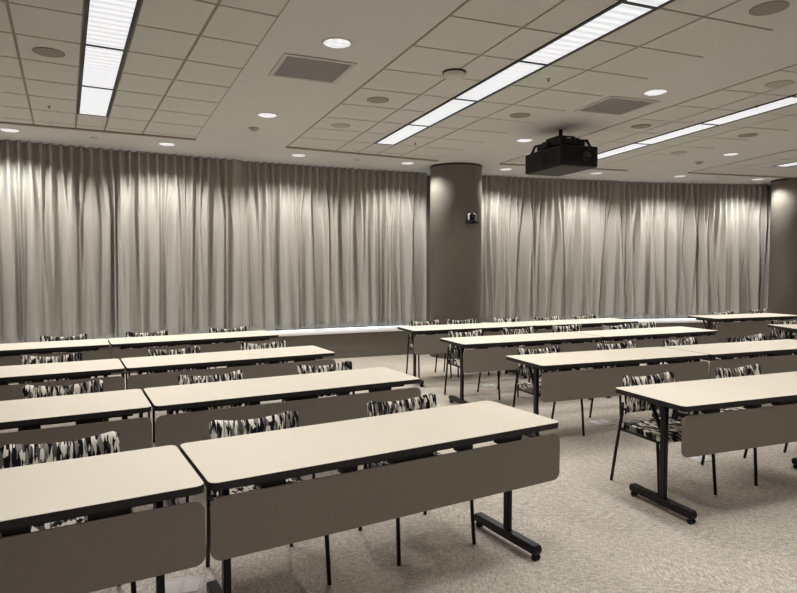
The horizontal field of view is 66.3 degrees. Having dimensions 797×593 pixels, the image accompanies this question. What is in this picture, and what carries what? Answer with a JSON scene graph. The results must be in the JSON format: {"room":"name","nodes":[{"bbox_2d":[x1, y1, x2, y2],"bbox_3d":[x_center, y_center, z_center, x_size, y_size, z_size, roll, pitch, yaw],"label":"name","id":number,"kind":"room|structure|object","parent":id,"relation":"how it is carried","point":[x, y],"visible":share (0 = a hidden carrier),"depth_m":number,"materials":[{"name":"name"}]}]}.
{"room":"conference training room","nodes":[
{"label":"conference training room","id":0,"kind":"room"},
{"bbox_2d":[21,322,766,358],"bbox_3d":[1.403,0.803,10.928,17.062,0.425,1.944,-1,3,-18],"label":"wall","id":1,"kind":"structure","parent":0,"point":[389,340],"depth_m":10.43,"materials":[{"name":"beige paint"}]},
{"bbox_2d":[9,337,766,383],"bbox_3d":[1.516,0.982,10.598,16.653,0.100,1.258,-1,3,-18],"label":"baseboard","id":2,"kind":"structure","parent":1,"relation":"attached to","point":[720,340],"depth_m":10.50,"materials":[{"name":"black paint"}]},
{"bbox_2d":[107,318,740,340],"bbox_3d":[1.409,0.576,10.901,17.062,0.030,1.977,-1,3,-18],"label":"trim","id":3,"kind":"structure","parent":1,"relation":"on","point":[298,332],"depth_m":10.63,"materials":[{"name":"white"}]},
{"bbox_2d":[0,353,796,592],"bbox_3d":[1.600,1.309,6.066,16.000,0.100,14.787,0,3,0],"label":"floor","id":4,"kind":"structure","parent":0,"point":[594,536],"depth_m":3.56,"materials":[{"name":"beige carpet"}]},
{"bbox_2d":[18,352,81,430],"bbox_3d":[-2.980,0.905,5.263,0.511,0.790,0.516,-2,3,-29],"label":"chair","id":5,"kind":"object","parent":4,"relation":"on","point":[25,360],"visible":0.2,"depth_m":5.39,"materials":[{"name":"fabric"}]},
{"bbox_2d":[0,339,109,377],"bbox_3d":[-3.977,0.880,6.250,1.825,0.737,0.606,-2,3,-29],"label":"table","id":6,"kind":"object","parent":4,"relation":"on","point":[10,354],"visible":0.41,"depth_m":6.28,"materials":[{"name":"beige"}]},
{"bbox_2d":[0,359,124,420],"bbox_3d":[-3.147,0.955,4.752,1.825,0.737,0.606,-2,3,-29],"label":"table","id":7,"kind":"object","parent":4,"relation":"on","point":[78,372],"visible":0.44,"depth_m":4.80,"materials":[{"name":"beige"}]},
{"bbox_2d":[20,379,106,430],"bbox_3d":[-2.157,0.971,3.950,0.511,0.790,0.516,-2,3,-29],"label":"chair","id":8,"kind":"object","parent":4,"relation":"on","point":[29,391],"visible":0.14,"depth_m":4.08,"materials":[{"name":"fabric"}]},
{"bbox_2d":[38,334,90,377],"bbox_3d":[-3.698,0.830,6.766,0.511,0.790,0.516,-2,3,-29],"label":"chair","id":9,"kind":"object","parent":4,"relation":"on","point":[82,336],"visible":0.08,"depth_m":6.89,"materials":[{"name":"fabric"}]},
{"bbox_2d":[0,431,136,592],"bbox_3d":[-1.439,1.036,2.637,0.511,0.790,0.516,-2,3,-30],"label":"chair","id":10,"kind":"object","parent":4,"relation":"on","point":[11,455],"visible":0.25,"depth_m":2.74,"materials":[{"name":"fabric"}]},
{"bbox_2d":[0,389,152,512],"bbox_3d":[-2.388,1.022,3.417,1.825,0.737,0.606,-2,3,-29],"label":"table","id":11,"kind":"object","parent":4,"relation":"on","point":[89,411],"visible":0.52,"depth_m":3.50,"materials":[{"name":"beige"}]},
{"bbox_2d":[0,445,205,592],"bbox_3d":[-1.666,1.087,2.115,1.825,0.737,0.606,-2,3,-30],"label":"table","id":12,"kind":"object","parent":4,"relation":"on","point":[116,546],"visible":1,"depth_m":2.18,"materials":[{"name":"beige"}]},
{"bbox_2d":[124,330,167,389],"bbox_3d":[-2.928,0.810,7.170,0.511,0.790,0.516,-2,3,-29],"label":"chair","id":13,"kind":"object","parent":4,"relation":"on","point":[164,332],"visible":0.09,"depth_m":7.29,"materials":[{"name":"fabric"}]},
{"bbox_2d":[146,346,199,442],"bbox_3d":[-2.063,0.883,5.702,0.511,0.790,0.516,-2,3,-29],"label":"chair","id":14,"kind":"object","parent":4,"relation":"on","point":[195,349],"visible":0.17,"depth_m":5.81,"materials":[{"name":"fabric"}]},
{"bbox_2d":[165,575,204,592],"bbox_3d":[-1.050,1.409,2.954,0.200,0.010,0.200,-1,3,-12],"label":"outlet box","id":15,"kind":"object","parent":4,"relation":"on","point":[191,584],"visible":0.86,"depth_m":2.97,"materials":[{"name":"grey"}]},
{"bbox_2d":[108,330,278,378],"bbox_3d":[-2.368,0.836,7.141,1.825,0.737,0.606,-2,3,-29],"label":"table","id":16,"kind":"object","parent":4,"relation":"on","point":[204,340],"visible":0.41,"depth_m":6.92,"materials":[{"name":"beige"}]},
{"bbox_2d":[175,370,246,502],"bbox_3d":[-1.290,0.952,4.324,0.511,0.790,0.516,-2,3,-29],"label":"chair","id":17,"kind":"object","parent":4,"relation":"on","point":[239,374],"visible":0.2,"depth_m":4.47,"materials":[{"name":"fabric"}]},
{"bbox_2d":[208,326,246,368],"bbox_3d":[-2.092,0.787,7.632,0.511,0.790,0.516,-2,3,-29],"label":"chair","id":18,"kind":"object","parent":4,"relation":"on","point":[243,328],"visible":0.05,"depth_m":7.77,"materials":[{"name":"fabric"}]},
{"bbox_2d":[121,346,335,417],"bbox_3d":[-1.538,0.911,5.643,1.825,0.737,0.606,-2,3,-29],"label":"table","id":19,"kind":"object","parent":4,"relation":"on","point":[243,360],"visible":0.43,"depth_m":5.43,"materials":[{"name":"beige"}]},
{"bbox_2d":[239,340,287,406],"bbox_3d":[-1.322,0.860,6.170,0.511,0.790,0.516,-2,3,-29],"label":"chair","id":20,"kind":"object","parent":4,"relation":"on","point":[278,344],"visible":0.18,"depth_m":6.32,"materials":[{"name":"fabric"}]},
{"bbox_2d":[206,410,331,592],"bbox_3d":[-0.669,1.016,3.054,0.511,0.790,0.516,-2,3,-30],"label":"chair","id":21,"kind":"object","parent":4,"relation":"on","point":[289,419],"visible":0.19,"depth_m":3.13,"materials":[{"name":"fabric"}]},
{"bbox_2d":[144,367,420,505],"bbox_3d":[-0.776,0.978,4.302,1.825,0.737,0.606,-2,3,-29],"label":"table","id":22,"kind":"object","parent":4,"relation":"on","point":[300,392],"visible":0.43,"depth_m":4.07,"materials":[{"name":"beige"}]},
{"bbox_2d":[297,361,354,478],"bbox_3d":[-0.519,0.930,4.769,0.511,0.790,0.516,-2,3,-29],"label":"chair","id":23,"kind":"object","parent":4,"relation":"on","point":[346,365],"visible":0.12,"depth_m":4.91,"materials":[{"name":"fabric"}]},
{"bbox_2d":[180,401,559,592],"bbox_3d":[-0.079,1.041,3.045,1.825,0.737,0.606,-2,3,-30],"label":"table","id":24,"kind":"object","parent":4,"relation":"on","point":[278,513],"visible":0.99,"depth_m":2.77,"materials":[{"name":"beige laminate"}]},
{"bbox_2d":[358,393,475,565],"bbox_3d":[0.095,0.994,3.490,0.511,0.790,0.516,-2,3,-30],"label":"chair","id":25,"kind":"object","parent":4,"relation":"on","point":[374,408],"visible":0.25,"depth_m":3.56,"materials":[{"name":"fabric"}]},
{"bbox_2d":[406,320,451,377],"bbox_3d":[0.419,0.738,8.604,0.511,0.790,0.516,-1,3,-22],"label":"chair","id":26,"kind":"object","parent":4,"relation":"on","point":[434,322],"visible":0.3,"depth_m":8.68,"materials":[{"name":"fabric"}]},
{"bbox_2d":[430,162,481,358],"bbox_3d":[0.990,-0.602,10.583,0.904,3.266,0.904,0,3,0],"label":"column","id":27,"kind":"structure","parent":4,"relation":"on","point":[455,187],"depth_m":10.19,"materials":[{"name":"paint"}]},
{"bbox_2d":[465,213,478,223],"bbox_3d":[1.211,-1.294,10.080,0.170,0.177,0.158,-1,3,-25],"label":"security camera","id":28,"kind":"object","parent":27,"relation":"attached to","point":[471,218],"visible":1,"depth_m":10.03,"materials":[{"name":"black plastic"}]},
{"bbox_2d":[397,322,533,386],"bbox_3d":[0.934,0.774,8.384,1.825,0.737,0.606,-1,3,-22],"label":"table","id":29,"kind":"object","parent":4,"relation":"on","point":[430,343],"visible":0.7,"depth_m":8.04,"materials":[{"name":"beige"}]},
{"bbox_2d":[443,318,488,377],"bbox_3d":[0.975,0.727,8.829,0.511,0.790,0.516,-1,3,-22],"label":"chair","id":30,"kind":"object","parent":4,"relation":"on","point":[469,321],"visible":0.17,"depth_m":8.95,"materials":[{"name":"fabric"}]},
{"bbox_2d":[444,329,500,399],"bbox_3d":[0.865,0.807,7.229,0.511,0.790,0.516,-1,3,-22],"label":"chair","id":31,"kind":"object","parent":4,"relation":"on","point":[455,362],"visible":0.29,"depth_m":7.30,"materials":[{"name":"fabric"}]},
{"bbox_2d":[480,384,496,387],"bbox_3d":[1.180,1.159,7.938,0.200,0.010,0.200,-1,3,-20],"label":"outlet box","id":32,"kind":"object","parent":4,"relation":"on","point":[482,385],"visible":0.81,"depth_m":7.92,"materials":[{"name":"grey"}]},
{"bbox_2d":[493,317,519,373],"bbox_3d":[1.687,0.714,9.094,0.511,0.790,0.516,-1,3,-22],"label":"chair","id":33,"kind":"object","parent":4,"relation":"on","point":[516,319],"visible":0.16,"depth_m":9.25,"materials":[{"name":"fabric"}]},
{"bbox_2d":[497,327,534,396],"bbox_3d":[1.566,0.790,7.576,0.511,0.790,0.516,-1,3,-22],"label":"chair","id":34,"kind":"object","parent":4,"relation":"on","point":[530,330],"visible":0.15,"depth_m":7.72,"materials":[{"name":"fabric"}]},
{"bbox_2d":[440,332,601,403],"bbox_3d":[1.419,0.841,7.046,1.825,0.737,0.606,-1,3,-22],"label":"table","id":35,"kind":"object","parent":4,"relation":"on","point":[482,359],"visible":0.61,"depth_m":6.71,"materials":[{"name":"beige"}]},
{"bbox_2d":[512,346,584,435],"bbox_3d":[1.391,0.882,5.724,0.511,0.790,0.516,-1,3,-20],"label":"chair","id":36,"kind":"object","parent":4,"relation":"on","point":[528,388],"visible":0.36,"depth_m":5.78,"materials":[{"name":"fabric"}]},
{"bbox_2d":[535,316,575,369],"bbox_3d":[2.349,0.704,9.297,0.511,0.790,0.516,-1,3,-22],"label":"chair","id":37,"kind":"object","parent":4,"relation":"on","point":[554,317],"visible":0.12,"depth_m":9.44,"materials":[{"name":"fabric"}]},
{"bbox_2d":[551,324,581,344],"bbox_3d":[2.285,0.769,7.985,0.511,0.790,0.516,-1,3,-22],"label":"chair","id":38,"kind":"object","parent":4,"relation":"on","point":[577,327],"visible":0.2,"depth_m":8.14,"materials":[{"name":"fabric"}]},
{"bbox_2d":[515,318,637,376],"bbox_3d":[2.640,0.739,9.073,1.825,0.737,0.606,-1,3,-22],"label":"table","id":39,"kind":"object","parent":4,"relation":"on","point":[586,324],"visible":0.26,"depth_m":8.90,"materials":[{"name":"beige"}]},
{"bbox_2d":[571,314,596,368],"bbox_3d":[2.978,0.692,9.529,0.511,0.790,0.516,-1,3,-22],"label":"chair","id":40,"kind":"object","parent":4,"relation":"on","point":[593,316],"visible":0.09,"depth_m":9.70,"materials":[{"name":"fabric"}]},
{"bbox_2d":[587,419,615,425],"bbox_3d":[2.020,1.253,6.070,0.200,0.010,0.200,-1,3,-20],"label":"outlet box","id":41,"kind":"object","parent":4,"relation":"on","point":[601,422],"visible":1,"depth_m":6.04,"materials":[{"name":"grey metal"}]},
{"bbox_2d":[506,347,708,437],"bbox_3d":[1.935,0.910,5.654,1.825,0.737,0.606,-1,3,-20],"label":"table","id":42,"kind":"object","parent":4,"relation":"on","point":[565,384],"visible":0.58,"depth_m":5.35,"materials":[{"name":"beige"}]},
{"bbox_2d":[600,324,648,364],"bbox_3d":[2.937,0.768,8.000,0.511,0.790,0.516,-1,3,-22],"label":"chair","id":43,"kind":"object","parent":4,"relation":"on","point":[624,326],"visible":0.11,"depth_m":8.15,"materials":[{"name":"fabric"}]},
{"bbox_2d":[589,341,660,427],"bbox_3d":[2.273,0.863,6.118,0.511,0.790,0.516,-1,3,-20],"label":"chair","id":44,"kind":"object","parent":4,"relation":"on","point":[630,344],"visible":0.12,"depth_m":6.25,"materials":[{"name":"fabric"}]},
{"bbox_2d":[629,321,655,364],"bbox_3d":[3.418,0.753,8.302,0.511,0.790,0.516,-1,3,-22],"label":"chair","id":45,"kind":"object","parent":4,"relation":"on","point":[650,324],"visible":0.14,"depth_m":8.46,"materials":[{"name":"fabric"}]},
{"bbox_2d":[575,326,717,397],"bbox_3d":[3.125,0.806,7.735,1.825,0.737,0.606,-1,3,-22],"label":"table","id":46,"kind":"object","parent":4,"relation":"on","point":[658,334],"visible":0.27,"depth_m":7.56,"materials":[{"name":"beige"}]},
{"bbox_2d":[610,371,716,504],"bbox_3d":[1.853,0.954,4.282,0.511,0.790,0.516,-1,3,-21],"label":"chair","id":47,"kind":"object","parent":4,"relation":"on","point":[647,429],"visible":0.56,"depth_m":4.32,"materials":[{"name":"fabric"}]},
{"bbox_2d":[662,337,725,413],"bbox_3d":[3.088,0.845,6.465,0.511,0.790,0.516,-1,3,-20],"label":"chair","id":48,"kind":"object","parent":4,"relation":"on","point":[693,340],"visible":0.13,"depth_m":6.63,"materials":[{"name":"fabric"}]},
{"bbox_2d":[680,455,716,462],"bbox_3d":[2.440,1.308,4.962,0.200,0.010,0.200,-1,3,-20],"label":"outlet box","id":49,"kind":"object","parent":4,"relation":"on","point":[697,458],"visible":0.44,"depth_m":4.92,"materials":[{"name":"grey metal"}]},
{"bbox_2d":[616,371,796,523],"bbox_3d":[2.417,0.983,4.197,1.825,0.737,0.606,-1,3,-21],"label":"table","id":50,"kind":"object","parent":4,"relation":"on","point":[713,431],"visible":1,"depth_m":3.85,"materials":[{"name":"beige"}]},
{"bbox_2d":[711,311,733,342],"bbox_3d":[5.598,0.652,10.332,0.511,0.790,0.516,-1,3,-19],"label":"chair","id":51,"kind":"object","parent":4,"relation":"on","point":[728,312],"visible":0.18,"depth_m":10.41,"materials":[{"name":"fabric"}]},
{"bbox_2d":[664,339,796,417],"bbox_3d":[3.658,0.878,6.297,1.825,0.737,0.606,-1,3,-20],"label":"table","id":52,"kind":"object","parent":4,"relation":"on","point":[777,360],"visible":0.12,"depth_m":6.00,"materials":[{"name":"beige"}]},
{"bbox_2d":[701,364,760,485],"bbox_3d":[2.689,0.937,4.630,0.511,0.790,0.516,-1,3,-21],"label":"chair","id":53,"kind":"object","parent":4,"relation":"on","point":[754,369],"visible":0.24,"depth_m":4.77,"materials":[{"name":"fabric"}]},
{"bbox_2d":[688,313,796,360],"bbox_3d":[5.745,0.686,10.133,1.825,0.737,0.606,-1,3,-19],"label":"table","id":54,"kind":"object","parent":4,"relation":"on","point":[750,324],"visible":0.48,"depth_m":9.80,"materials":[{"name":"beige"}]},
{"bbox_2d":[733,334,765,406],"bbox_3d":[4.004,0.829,6.785,0.511,0.790,0.516,-1,3,-20],"label":"chair","id":55,"kind":"object","parent":4,"relation":"on","point":[758,337],"visible":0.17,"depth_m":6.95,"materials":[{"name":"fabric"}]},
{"bbox_2d":[748,308,784,340],"bbox_3d":[6.593,0.618,11.002,0.511,0.790,0.516,-1,3,-19],"label":"chair","id":56,"kind":"object","parent":4,"relation":"on","point":[765,310],"visible":0.14,"depth_m":11.16,"materials":[{"name":"fabric"}]},
{"bbox_2d":[767,178,796,339],"bbox_3d":[7.920,-0.682,12.181,0.904,3.266,0.904,0,3,0],"label":"column","id":57,"kind":"structure","parent":4,"relation":"on","point":[782,287],"depth_m":11.95,"materials":[{"name":"paint"}]},
{"bbox_2d":[767,324,796,354],"bbox_3d":[6.113,0.775,8.356,1.825,0.737,0.606,0,3,-2],"label":"table","id":58,"kind":"object","parent":4,"relation":"on","point":[791,328],"visible":0.41,"depth_m":8.31,"materials":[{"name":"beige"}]},
{"bbox_2d":[770,320,796,339],"bbox_3d":[5.617,0.734,8.685,0.511,0.790,0.516,0,3,-2],"label":"chair","id":59,"kind":"object","parent":4,"relation":"on","point":[776,333],"visible":0.31,"depth_m":8.82,"materials":[{"name":"fabric"}]},
{"bbox_2d":[0,0,796,184],"bbox_3d":[1.600,-2.063,5.898,16.000,0.120,14.787,0,3,0],"label":"ceiling","id":60,"kind":"structure","parent":0,"point":[379,31],"depth_m":6.45,"materials":[{"name":"white paint"}]},
{"bbox_2d":[0,128,20,131],"bbox_3d":[-4.880,-2.083,7.655,0.236,0.016,0.236,0,3,0],"label":"recessed light","id":61,"kind":"object","parent":60,"relation":"in","point":[1,129],"visible":1,"depth_m":7.62,"materials":[{"name":"grey plastic"}]},
{"bbox_2d":[32,47,64,57],"bbox_3d":[-2.780,-1.942,4.849,0.230,0.016,0.230,0,3,0],"label":"ceiling speaker","id":62,"kind":"object","parent":60,"relation":"attached to","point":[43,51],"visible":1,"depth_m":4.83},
{"bbox_2d":[77,86,115,116],"bbox_3d":[-3.160,-2.019,6.351,0.316,0.011,1.220,-2,3,-29],"label":"ceiling light panel","id":63,"kind":"object","parent":60,"relation":"attached to","point":[92,101],"visible":1,"depth_m":6.31,"materials":[{"name":"white plastic"}]},
{"bbox_2d":[0,121,195,140],"bbox_3d":[-3.919,-2.077,7.595,2.666,0.022,0.086,-1,3,-26],"label":"ceiling vent","id":64,"kind":"object","parent":60,"relation":"in","point":[1,122],"visible":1,"depth_m":7.65,"materials":[{"name":"beige"}]},
{"bbox_2d":[79,45,126,89],"bbox_3d":[-2.576,-1.966,5.281,0.316,0.011,1.220,-2,3,-29],"label":"ceiling light panel","id":65,"kind":"object","parent":60,"relation":"attached to","point":[100,67],"visible":1,"depth_m":5.21,"materials":[{"name":"white plastic"}]},
{"bbox_2d":[82,0,141,50],"bbox_3d":[-1.992,-1.912,4.211,0.316,0.011,1.220,-2,3,-29],"label":"ceiling light panel","id":66,"kind":"object","parent":60,"relation":"attached to","point":[109,24],"visible":1,"depth_m":4.26,"materials":[{"name":"white plastic"}]},
{"bbox_2d":[0,139,241,343],"bbox_3d":[-4.443,-0.755,8.806,4.362,2.776,0.331,-2,3,-30],"label":"curtain","id":67,"kind":"object","parent":60,"relation":"hanging from","point":[100,243],"visible":0.97,"depth_m":8.98,"materials":[{"name":"fabric"}]},
{"bbox_2d":[0,0,289,138],"bbox_3d":[-1.379,-1.851,2.938,2.663,0.008,10.662,-2,3,-29],"label":"ceiling tiles","id":68,"kind":"structure","parent":60,"relation":"attached to","point":[183,57],"depth_m":5.05,"materials":[{"name":"beige tile"}]},
{"bbox_2d":[158,142,175,145],"bbox_3d":[-3.240,-2.127,8.534,0.236,0.016,0.236,0,3,0],"label":"recessed light","id":69,"kind":"object","parent":60,"relation":"in","point":[160,143],"visible":1,"depth_m":8.50,"materials":[{"name":"grey plastic"}]},
{"bbox_2d":[257,112,277,117],"bbox_3d":[-1.480,-2.045,6.896,0.236,0.016,0.236,0,3,0],"label":"recessed light","id":70,"kind":"object","parent":60,"relation":"in","point":[263,114],"visible":1,"depth_m":6.86,"materials":[{"name":"grey plastic"}]},
{"bbox_2d":[291,154,305,156],"bbox_3d":[-1.540,-2.170,9.393,0.236,0.016,0.236,0,3,0],"label":"recessed light","id":71,"kind":"object","parent":60,"relation":"in","point":[294,155],"visible":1,"depth_m":9.35,"materials":[{"name":"grey plastic"}]},
{"bbox_2d":[268,53,356,83],"bbox_3d":[-0.755,-1.968,5.293,0.620,0.010,0.620,-1,3,-23],"label":"ceiling vent","id":72,"kind":"object","parent":60,"relation":"in","point":[291,66],"visible":1,"depth_m":5.26,"materials":[{"name":"grey metal"}]},
{"bbox_2d":[240,161,426,330],"bbox_3d":[-1.071,-0.846,10.629,3.413,2.776,0.266,-1,3,-22],"label":"curtain","id":73,"kind":"object","parent":60,"relation":"hanging from","point":[323,247],"visible":0.98,"depth_m":10.59,"materials":[{"name":"fabric"}]},
{"bbox_2d":[322,37,352,48],"bbox_3d":[-0.470,-1.933,4.669,0.236,0.016,0.236,0,3,0],"label":"recessed light","id":74,"kind":"object","parent":60,"relation":"in","point":[332,42],"visible":1,"depth_m":4.64,"materials":[{"name":"grey plastic"}]},
{"bbox_2d":[331,123,349,127],"bbox_3d":[-0.700,-2.069,7.386,0.230,0.016,0.230,0,3,0],"label":"ceiling speaker","id":75,"kind":"object","parent":60,"relation":"attached to","point":[338,125],"visible":1,"depth_m":7.34},
{"bbox_2d":[285,146,438,161],"bbox_3d":[-0.488,-2.161,9.276,2.499,0.022,0.085,-1,3,-27],"label":"ceiling vent","id":76,"kind":"object","parent":60,"relation":"in","point":[288,147],"visible":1,"depth_m":9.19,"materials":[{"name":"beige"}]},
{"bbox_2d":[367,97,388,102],"bbox_3d":[-0.210,-2.011,6.237,0.230,0.016,0.230,0,3,0],"label":"ceiling speaker","id":77,"kind":"object","parent":60,"relation":"attached to","point":[371,99],"visible":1,"depth_m":6.21},
{"bbox_2d":[374,124,428,144],"bbox_3d":[0.026,-2.099,7.949,0.312,0.011,1.220,-1,3,-21],"label":"ceiling light panel","id":78,"kind":"object","parent":60,"relation":"attached to","point":[406,131],"visible":1,"depth_m":7.90,"materials":[{"name":"white plastic"}]},
{"bbox_2d":[407,98,477,126],"bbox_3d":[0.467,-2.042,6.813,0.312,0.011,1.220,-1,3,-21],"label":"ceiling light panel","id":79,"kind":"object","parent":60,"relation":"attached to","point":[451,107],"visible":1,"depth_m":6.76,"materials":[{"name":"white plastic"}]},
{"bbox_2d":[452,60,547,101],"bbox_3d":[0.908,-1.986,5.677,0.312,0.011,1.220,-1,3,-21],"label":"ceiling light panel","id":80,"kind":"object","parent":60,"relation":"attached to","point":[516,71],"visible":1,"depth_m":5.60,"materials":[{"name":"white plastic"}]},
{"bbox_2d":[499,163,524,165],"bbox_3d":[1.891,-2.204,10.152,0.475,0.022,0.145,-1,3,-16],"label":"ceiling vent","id":81,"kind":"object","parent":60,"relation":"in","point":[500,163],"depth_m":10.18,"materials":[{"name":"beige metal"}]},
{"bbox_2d":[510,113,529,117],"bbox_3d":[1.370,-2.043,6.877,0.230,0.016,0.230,0,3,0],"label":"ceiling speaker","id":82,"kind":"object","parent":60,"relation":"attached to","point":[515,115],"visible":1,"depth_m":6.86},
{"bbox_2d":[516,138,532,141],"bbox_3d":[1.710,-2.114,8.275,0.236,0.016,0.236,0,3,0],"label":"recessed light","id":83,"kind":"object","parent":60,"relation":"in","point":[522,139],"visible":1,"depth_m":8.23,"materials":[{"name":"grey plastic"}]},
{"bbox_2d":[288,0,796,159],"bbox_3d":[1.651,-1.893,3.775,2.486,0.008,12.004,-1,3,-21],"label":"ceiling tiles","id":84,"kind":"structure","parent":60,"relation":"attached to","point":[481,38],"depth_m":5.12,"materials":[{"name":"beige tile"}]},
{"bbox_2d":[442,68,465,80],"bbox_3d":[0.490,-1.938,5.350,0.210,0.062,0.210,0,3,0],"label":"smoke detector","id":85,"kind":"object","parent":84,"relation":"attached to","point":[453,74],"visible":1,"depth_m":5.29,"materials":[{"name":"beige plastic"}]},
{"bbox_2d":[481,175,619,322],"bbox_3d":[2.841,-0.909,11.887,3.293,2.776,0.282,-1,3,-16],"label":"curtain","id":86,"kind":"object","parent":60,"relation":"hanging from","point":[549,247],"visible":0.88,"depth_m":11.94,"materials":[{"name":"fabric"}]},
{"bbox_2d":[525,128,597,175],"bbox_3d":[2.018,-1.824,7.586,0.531,0.526,0.826,-1,3,-20],"label":"ceiling projector","id":87,"kind":"object","parent":60,"relation":"hanging from","point":[560,155],"visible":1,"depth_m":7.35,"materials":[{"name":"black plastic"}]},
{"bbox_2d":[541,150,555,165],"bbox_3d":[1.815,-1.673,7.384,0.004,0.145,0.295,-1,3,-20],"label":"vent","id":88,"kind":"object","parent":87,"relation":"attached to","point":[548,157],"depth_m":7.38,"materials":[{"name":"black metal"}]},
{"bbox_2d":[517,1,657,65],"bbox_3d":[1.349,-1.929,4.541,0.312,0.011,1.220,-1,3,-21],"label":"ceiling light panel","id":89,"kind":"object","parent":60,"relation":"attached to","point":[618,15],"visible":1,"depth_m":4.45,"materials":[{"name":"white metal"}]},
{"bbox_2d":[590,168,627,170],"bbox_3d":[3.701,-2.231,10.681,0.706,0.022,0.149,-1,3,-16],"label":"ceiling vent","id":90,"kind":"object","parent":60,"relation":"in","point":[590,169],"depth_m":10.69,"materials":[{"name":"beige metal"}]},
{"bbox_2d":[574,96,660,115],"bbox_3d":[2.320,-2.028,6.507,0.620,0.010,0.620,-1,3,-18],"label":"ceiling vent","id":91,"kind":"object","parent":60,"relation":"in","point":[611,105],"visible":1,"depth_m":6.47,"materials":[{"name":"grey metal"}]},
{"bbox_2d":[598,143,649,158],"bbox_3d":[3.233,-2.156,9.080,0.317,0.011,1.220,-1,3,-16],"label":"ceiling light panel","id":92,"kind":"object","parent":60,"relation":"attached to","point":[629,147],"visible":0.76,"depth_m":8.99,"materials":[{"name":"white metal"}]},
{"bbox_2d":[631,124,650,128],"bbox_3d":[2.950,-2.070,7.416,0.230,0.016,0.230,0,3,0],"label":"ceiling speaker","id":93,"kind":"object","parent":60,"relation":"attached to","point":[639,126],"visible":1,"depth_m":7.40},
{"bbox_2d":[620,0,674,8],"bbox_3d":[1.791,-1.872,3.405,0.312,0.011,1.220,-1,3,-21],"label":"ceiling light panel","id":94,"kind":"object","parent":60,"relation":"attached to","point":[656,4],"visible":1,"depth_m":3.94,"materials":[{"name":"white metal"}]},
{"bbox_2d":[503,64,796,169],"bbox_3d":[4.619,-1.924,4.398,2.459,0.008,12.634,-1,3,-16],"label":"ceiling tiles","id":95,"kind":"structure","parent":60,"relation":"attached to","point":[747,94],"depth_m":7.33,"materials":[{"name":"beige tile"}]},
{"bbox_2d":[642,89,667,95],"bbox_3d":[2.520,-1.999,5.988,0.236,0.016,0.236,0,3,0],"label":"recessed light","id":96,"kind":"object","parent":60,"relation":"in","point":[653,92],"visible":1,"depth_m":5.96,"materials":[{"name":"grey plastic"}]},
{"bbox_2d":[633,123,719,144],"bbox_3d":[3.570,-2.097,7.909,0.317,0.011,1.220,-1,3,-16],"label":"ceiling light panel","id":97,"kind":"object","parent":60,"relation":"attached to","point":[697,127],"visible":1,"depth_m":7.85,"materials":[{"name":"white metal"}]},
{"bbox_2d":[670,151,686,153],"bbox_3d":[4.200,-2.157,9.144,0.230,0.016,0.230,0,3,0],"label":"ceiling speaker","id":98,"kind":"object","parent":60,"relation":"attached to","point":[676,152],"visible":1,"depth_m":9.09},
{"bbox_2d":[617,181,771,318],"bbox_3d":[6.161,-0.948,12.667,3.697,2.776,0.286,0,3,-8],"label":"curtain","id":99,"kind":"object","parent":60,"relation":"hanging from","point":[685,250],"visible":0.9,"depth_m":12.65,"materials":[{"name":"fabric"}]},
{"bbox_2d":[722,153,739,155],"bbox_3d":[5.070,-2.165,9.303,0.236,0.016,0.236,0,3,0],"label":"recessed light","id":100,"kind":"object","parent":60,"relation":"in","point":[725,154],"visible":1,"depth_m":9.27,"materials":[{"name":"grey plastic"}]},
{"bbox_2d":[688,172,796,178],"bbox_3d":[6.467,-2.268,11.427,2.433,0.022,0.085,-1,3,-15],"label":"ceiling vent","id":101,"kind":"object","parent":60,"relation":"in","point":[688,172],"visible":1,"depth_m":11.37,"materials":[{"name":"beige metal"}]},
{"bbox_2d":[693,149,796,176],"bbox_3d":[7.597,-2.033,6.582,2.448,0.008,9.973,-1,3,-13],"label":"ceiling tiles","id":102,"kind":"structure","parent":60,"relation":"attached to","point":[762,166],"depth_m":10.53,"materials":[{"name":"beige tile"}]},
{"bbox_2d":[699,96,796,125],"bbox_3d":[3.906,-2.038,6.738,0.317,0.011,1.220,-1,3,-16],"label":"ceiling light panel","id":103,"kind":"object","parent":60,"relation":"attached to","point":[784,102],"visible":1,"depth_m":6.72,"materials":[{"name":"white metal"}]},
{"bbox_2d":[738,133,757,137],"bbox_3d":[4.540,-2.096,7.925,0.230,0.016,0.230,0,3,0],"label":"ceiling speaker","id":104,"kind":"object","parent":60,"relation":"attached to","point":[748,134],"visible":1,"depth_m":7.91},
{"bbox_2d":[749,0,788,15],"bbox_3d":[2.440,-1.900,4.020,0.230,0.016,0.230,0,3,0],"label":"ceiling speaker","id":105,"kind":"object","parent":60,"relation":"attached to","point":[771,7],"visible":1,"depth_m":4.01},
{"bbox_2d":[765,80,793,87],"bbox_3d":[3.550,-1.984,5.688,0.230,0.016,0.230,0,3,0],"label":"ceiling speaker","id":106,"kind":"object","parent":60,"relation":"attached to","point":[781,83],"visible":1,"depth_m":5.67},
{"bbox_2d":[772,161,796,166],"bbox_3d":[6.660,-2.194,9.846,0.322,0.011,1.220,-1,3,-13],"label":"ceiling light panel","id":107,"kind":"object","parent":60,"relation":"attached to","point":[791,163],"visible":1,"depth_m":10.30,"materials":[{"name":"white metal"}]},
{"bbox_2d":[426,175,429,321],"bbox_3d":[1.275,-0.635,11.240,17.144,3.266,1.414,-1,3,-18],"label":"wall","id":108,"kind":"structure","parent":0,"point":[428,177],"depth_m":11.58,"materials":[{"name":"beige paint"}]},
{"bbox_2d":[274,325,395,330],"bbox_3d":[-3.161,-0.507,9.787,7.425,2.244,0.317,-2,3,-28],"label":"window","id":109,"kind":"structure","parent":108,"relation":"in","point":[378,325],"depth_m":10.96,"materials":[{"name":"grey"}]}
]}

